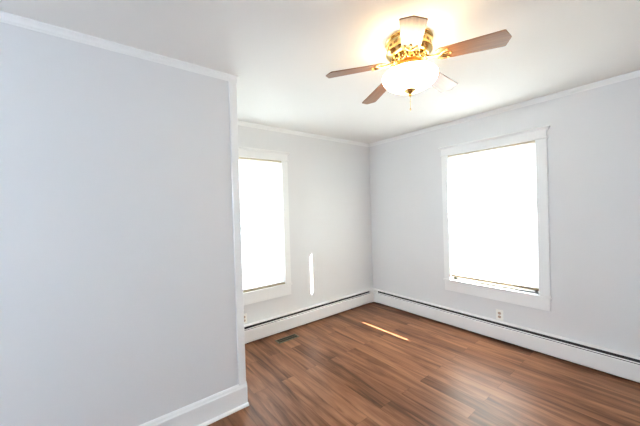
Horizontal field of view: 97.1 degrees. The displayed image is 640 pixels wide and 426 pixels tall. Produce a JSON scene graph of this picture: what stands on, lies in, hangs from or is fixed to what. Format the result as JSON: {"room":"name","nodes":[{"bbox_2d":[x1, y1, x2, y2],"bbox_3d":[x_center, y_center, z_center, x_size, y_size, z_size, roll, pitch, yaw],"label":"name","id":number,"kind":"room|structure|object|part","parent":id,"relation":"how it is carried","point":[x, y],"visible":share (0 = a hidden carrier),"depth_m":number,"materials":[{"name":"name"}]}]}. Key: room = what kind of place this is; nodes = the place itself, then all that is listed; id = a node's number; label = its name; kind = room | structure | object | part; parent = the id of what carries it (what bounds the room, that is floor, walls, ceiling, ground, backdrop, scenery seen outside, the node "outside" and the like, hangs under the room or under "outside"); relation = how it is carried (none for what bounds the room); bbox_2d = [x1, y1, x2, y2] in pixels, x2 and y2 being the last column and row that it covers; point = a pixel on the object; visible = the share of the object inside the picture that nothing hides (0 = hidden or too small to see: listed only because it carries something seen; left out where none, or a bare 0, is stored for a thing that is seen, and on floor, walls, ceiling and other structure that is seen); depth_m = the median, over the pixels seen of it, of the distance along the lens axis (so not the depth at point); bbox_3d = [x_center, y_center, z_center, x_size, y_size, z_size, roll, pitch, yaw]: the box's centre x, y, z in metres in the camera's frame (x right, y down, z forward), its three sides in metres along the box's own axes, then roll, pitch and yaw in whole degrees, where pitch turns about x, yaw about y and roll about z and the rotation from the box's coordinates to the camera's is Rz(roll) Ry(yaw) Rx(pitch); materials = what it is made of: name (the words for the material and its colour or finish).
{"room":"empty bedroom","nodes":[
{"label":"empty bedroom","id":0,"kind":"room"},
{"bbox_2d":[0,22,248,425],"bbox_3d":[-2.244,0.272,1.486,3.436,2.500,1.015,-2,1,-38],"label":"wall","id":1,"kind":"structure","parent":0,"point":[118,298],"depth_m":1.68,"materials":[{"name":"paint"}]},
{"bbox_2d":[0,10,237,82],"bbox_3d":[-1.982,-0.962,1.093,3.435,0.044,0.027,-2,1,-38],"label":"trim","id":2,"kind":"structure","parent":1,"relation":"attached to","point":[5,17],"depth_m":1.66,"materials":[{"name":"white paint"}]},
{"bbox_3d":[-1.899,1.505,1.102,3.436,0.020,0.017,-2,1,-38],"label":"shoe moulding","id":3,"kind":"part","parent":1,"relation":"part of","materials":[{"name":"white paint"}]},
{"bbox_2d":[228,79,245,385],"bbox_3d":[-0.639,0.136,2.159,0.058,2.335,0.056,-2,1,-38],"label":"trim","id":4,"kind":"structure","parent":1,"relation":"attached to","point":[232,83],"depth_m":2.13,"materials":[{"name":"white paint"}]},
{"bbox_2d":[238,125,372,324],"bbox_3d":[-1.595,0.243,2.739,6.000,2.500,0.160,-2,1,-38],"label":"wall","id":5,"kind":"structure","parent":0,"point":[329,197],"depth_m":3.90,"materials":[{"name":"paint"}]},
{"bbox_2d":[244,313,246,323],"bbox_3d":[-0.857,1.195,3.191,0.070,0.114,0.009,-2,1,-38],"label":"wall outlet","id":6,"kind":"object","parent":5,"relation":"attached to","point":[245,314],"visible":0.56,"depth_m":3.20,"materials":[{"name":"plastic"}]},
{"bbox_2d":[238,146,291,304],"bbox_3d":[-0.833,0.148,3.305,1.073,1.785,0.206,-2,1,-38],"label":"window","id":7,"kind":"structure","parent":5,"relation":"in","point":[255,296],"depth_m":3.48,"materials":[{"name":"white paint"}]},
{"bbox_2d":[239,157,284,292],"bbox_3d":[-0.810,0.131,3.259,0.878,1.532,0.032,-2,1,-38],"label":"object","id":8,"kind":"structure","parent":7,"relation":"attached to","point":[261,209],"depth_m":3.35,"materials":[{"name":"fabric"}]},
{"bbox_3d":[-0.833,-0.622,3.253,0.878,0.024,0.032,-2,1,-38],"label":"head rail","id":9,"kind":"part","parent":8,"relation":"part of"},
{"bbox_3d":[-0.784,0.884,3.260,0.878,0.026,0.008,-2,1,-38],"label":"rail","id":10,"kind":"part","parent":8,"relation":"part of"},
{"bbox_3d":[-0.814,-0.675,3.242,1.042,0.084,0.030,-2,1,-38],"label":"head casing","id":11,"kind":"part","parent":7,"relation":"part of","materials":[{"name":"white paint"}]},
{"bbox_3d":[-0.422,0.117,3.543,0.080,1.533,0.016,-2,1,-38],"label":"casing","id":12,"kind":"part","parent":7,"relation":"part of","materials":[{"name":"white paint"}]},
{"bbox_2d":[238,121,368,146],"bbox_3d":[-0.234,-1.035,3.702,2.597,0.044,0.027,-2,1,-38],"label":"trim","id":13,"kind":"structure","parent":5,"relation":"attached to","point":[241,123],"depth_m":3.66,"materials":[{"name":"white paint"}]},
{"bbox_2d":[244,290,370,343],"bbox_3d":[-0.182,1.340,3.675,2.436,0.206,0.070,-2,1,-38],"label":"baseboard heater","id":14,"kind":"object","parent":5,"relation":"attached to","point":[253,331],"visible":0.74,"depth_m":3.61,"materials":[{"name":"white metal"}]},
{"bbox_2d":[0,0,639,143],"bbox_3d":[-0.203,-1.086,0.891,6.320,0.100,4.820,-2,1,-38],"label":"ceiling","id":15,"kind":"structure","parent":0,"point":[281,53],"depth_m":1.78,"materials":[{"name":"paint"}]},
{"bbox_2d":[326,15,511,110],"bbox_3d":[0.590,-0.851,1.779,0.961,0.432,0.996,-2,1,-38],"label":"ceiling fan","id":16,"kind":"object","parent":15,"relation":"hanging from","point":[408,49],"visible":1,"depth_m":1.65,"materials":[{"name":"brown wood"}]},
{"bbox_3d":[0.215,-0.874,1.736,0.367,0.006,0.126,-11,12,-2],"label":"blade","id":17,"kind":"part","parent":16,"relation":"part of","materials":[{"name":"brown wood"}]},
{"bbox_3d":[0.434,-0.889,2.070,0.126,0.006,0.367,-13,-4,-21],"label":"blade","id":18,"kind":"part","parent":16,"relation":"part of","materials":[{"name":"brown wood"}]},
{"bbox_3d":[0.556,-0.810,1.752,0.332,0.098,0.332,-2,1,-38],"label":"lamp shade","id":19,"kind":"part","parent":16,"relation":"part of","materials":[{"name":"white glass"}]},
{"bbox_3d":[0.462,-0.894,1.422,0.126,0.006,0.367,9,10,14],"label":"blade","id":20,"kind":"part","parent":16,"relation":"part of","materials":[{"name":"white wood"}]},
{"bbox_3d":[0.821,-0.919,1.964,0.367,0.006,0.126,4,-14,-38],"label":"blade","id":21,"kind":"part","parent":16,"relation":"part of","materials":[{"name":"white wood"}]},
{"bbox_3d":[0.838,-0.922,1.562,0.367,0.006,0.126,4,-7,33],"label":"blade","id":22,"kind":"part","parent":16,"relation":"part of","materials":[{"name":"brown wood"}]},
{"bbox_2d":[207,302,639,425],"bbox_3d":[-0.124,1.512,0.911,6.320,0.100,4.820,-2,1,-38],"label":"floor","id":23,"kind":"structure","parent":0,"point":[373,363],"depth_m":2.37,"materials":[{"name":"brown wood"}]},
{"bbox_2d":[275,334,298,343],"bbox_3d":[-0.378,1.448,3.265,0.272,0.009,0.100,-2,1,-38],"label":"floor vent","id":24,"kind":"object","parent":23,"relation":"in","point":[287,338],"visible":1,"depth_m":3.26,"materials":[{"name":"brown metal"}]},
{"bbox_2d":[368,288,378,301],"bbox_3d":[0.842,1.293,4.436,0.130,0.190,0.130,-2,1,-38],"label":"baseboard heater","id":25,"kind":"object","parent":23,"relation":"on","point":[373,291],"visible":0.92,"depth_m":4.41,"materials":[{"name":"white metal"}]},
{"bbox_2d":[369,77,639,356],"bbox_3d":[2.216,0.126,2.857,0.160,2.500,4.660,-2,1,-38],"label":"wall","id":26,"kind":"structure","parent":0,"point":[593,140],"depth_m":2.64,"materials":[{"name":"paint"}]},
{"bbox_2d":[438,125,551,310],"bbox_3d":[1.929,0.065,3.184,0.206,1.785,1.113,-2,1,-38],"label":"window","id":27,"kind":"structure","parent":26,"relation":"in","point":[542,301],"depth_m":2.94,"materials":[{"name":"white paint"}]},
{"bbox_3d":[1.575,0.057,3.532,0.016,1.533,0.078,-2,1,-38],"label":"casing","id":28,"kind":"part","parent":27,"relation":"part of","materials":[{"name":"white paint"}]},
{"bbox_2d":[448,140,538,290],"bbox_3d":[1.885,0.033,3.157,0.032,1.498,0.890,-2,1,-38],"label":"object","id":29,"kind":"structure","parent":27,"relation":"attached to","point":[494,235],"depth_m":3.09,"materials":[{"name":"fabric"}]},
{"bbox_3d":[1.862,-0.704,3.152,0.032,0.024,0.890,-2,1,-38],"label":"head rail","id":30,"kind":"part","parent":29,"relation":"part of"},
{"bbox_3d":[1.902,0.768,3.159,0.008,0.026,0.890,-2,1,-38],"label":"rail","id":31,"kind":"part","parent":29,"relation":"part of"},
{"bbox_3d":[1.848,-0.755,3.134,0.030,0.084,1.082,-2,1,-38],"label":"head casing","id":32,"kind":"part","parent":27,"relation":"part of","materials":[{"name":"white paint"}]},
{"bbox_3d":[1.952,0.421,3.203,0.032,0.786,0.870,-2,1,-38],"label":"sash","id":33,"kind":"part","parent":27,"relation":"part of","materials":[{"name":"white paint"}]},
{"bbox_3d":[2.176,0.044,2.761,0.016,1.533,0.090,-2,1,-38],"label":"casing","id":34,"kind":"part","parent":27,"relation":"part of","materials":[{"name":"white paint"}]},
{"bbox_2d":[496,309,502,320],"bbox_3d":[1.962,1.114,3.090,0.009,0.114,0.070,-2,1,-38],"label":"wall outlet","id":35,"kind":"object","parent":26,"relation":"attached to","point":[499,313],"visible":1,"depth_m":3.09,"materials":[{"name":"plastic"}]},
{"bbox_2d":[369,70,639,146],"bbox_3d":[2.154,-1.100,2.727,0.027,0.044,4.500,-2,1,-38],"label":"trim","id":36,"kind":"structure","parent":26,"relation":"attached to","point":[634,74],"depth_m":2.83,"materials":[{"name":"white paint"}]},
{"bbox_2d":[377,290,639,382],"bbox_3d":[2.237,1.274,2.694,0.070,0.206,4.345,-2,1,-38],"label":"baseboard heater","id":37,"kind":"object","parent":26,"relation":"attached to","point":[624,365],"visible":1,"depth_m":2.83,"materials":[{"name":"white metal"}]}
]}

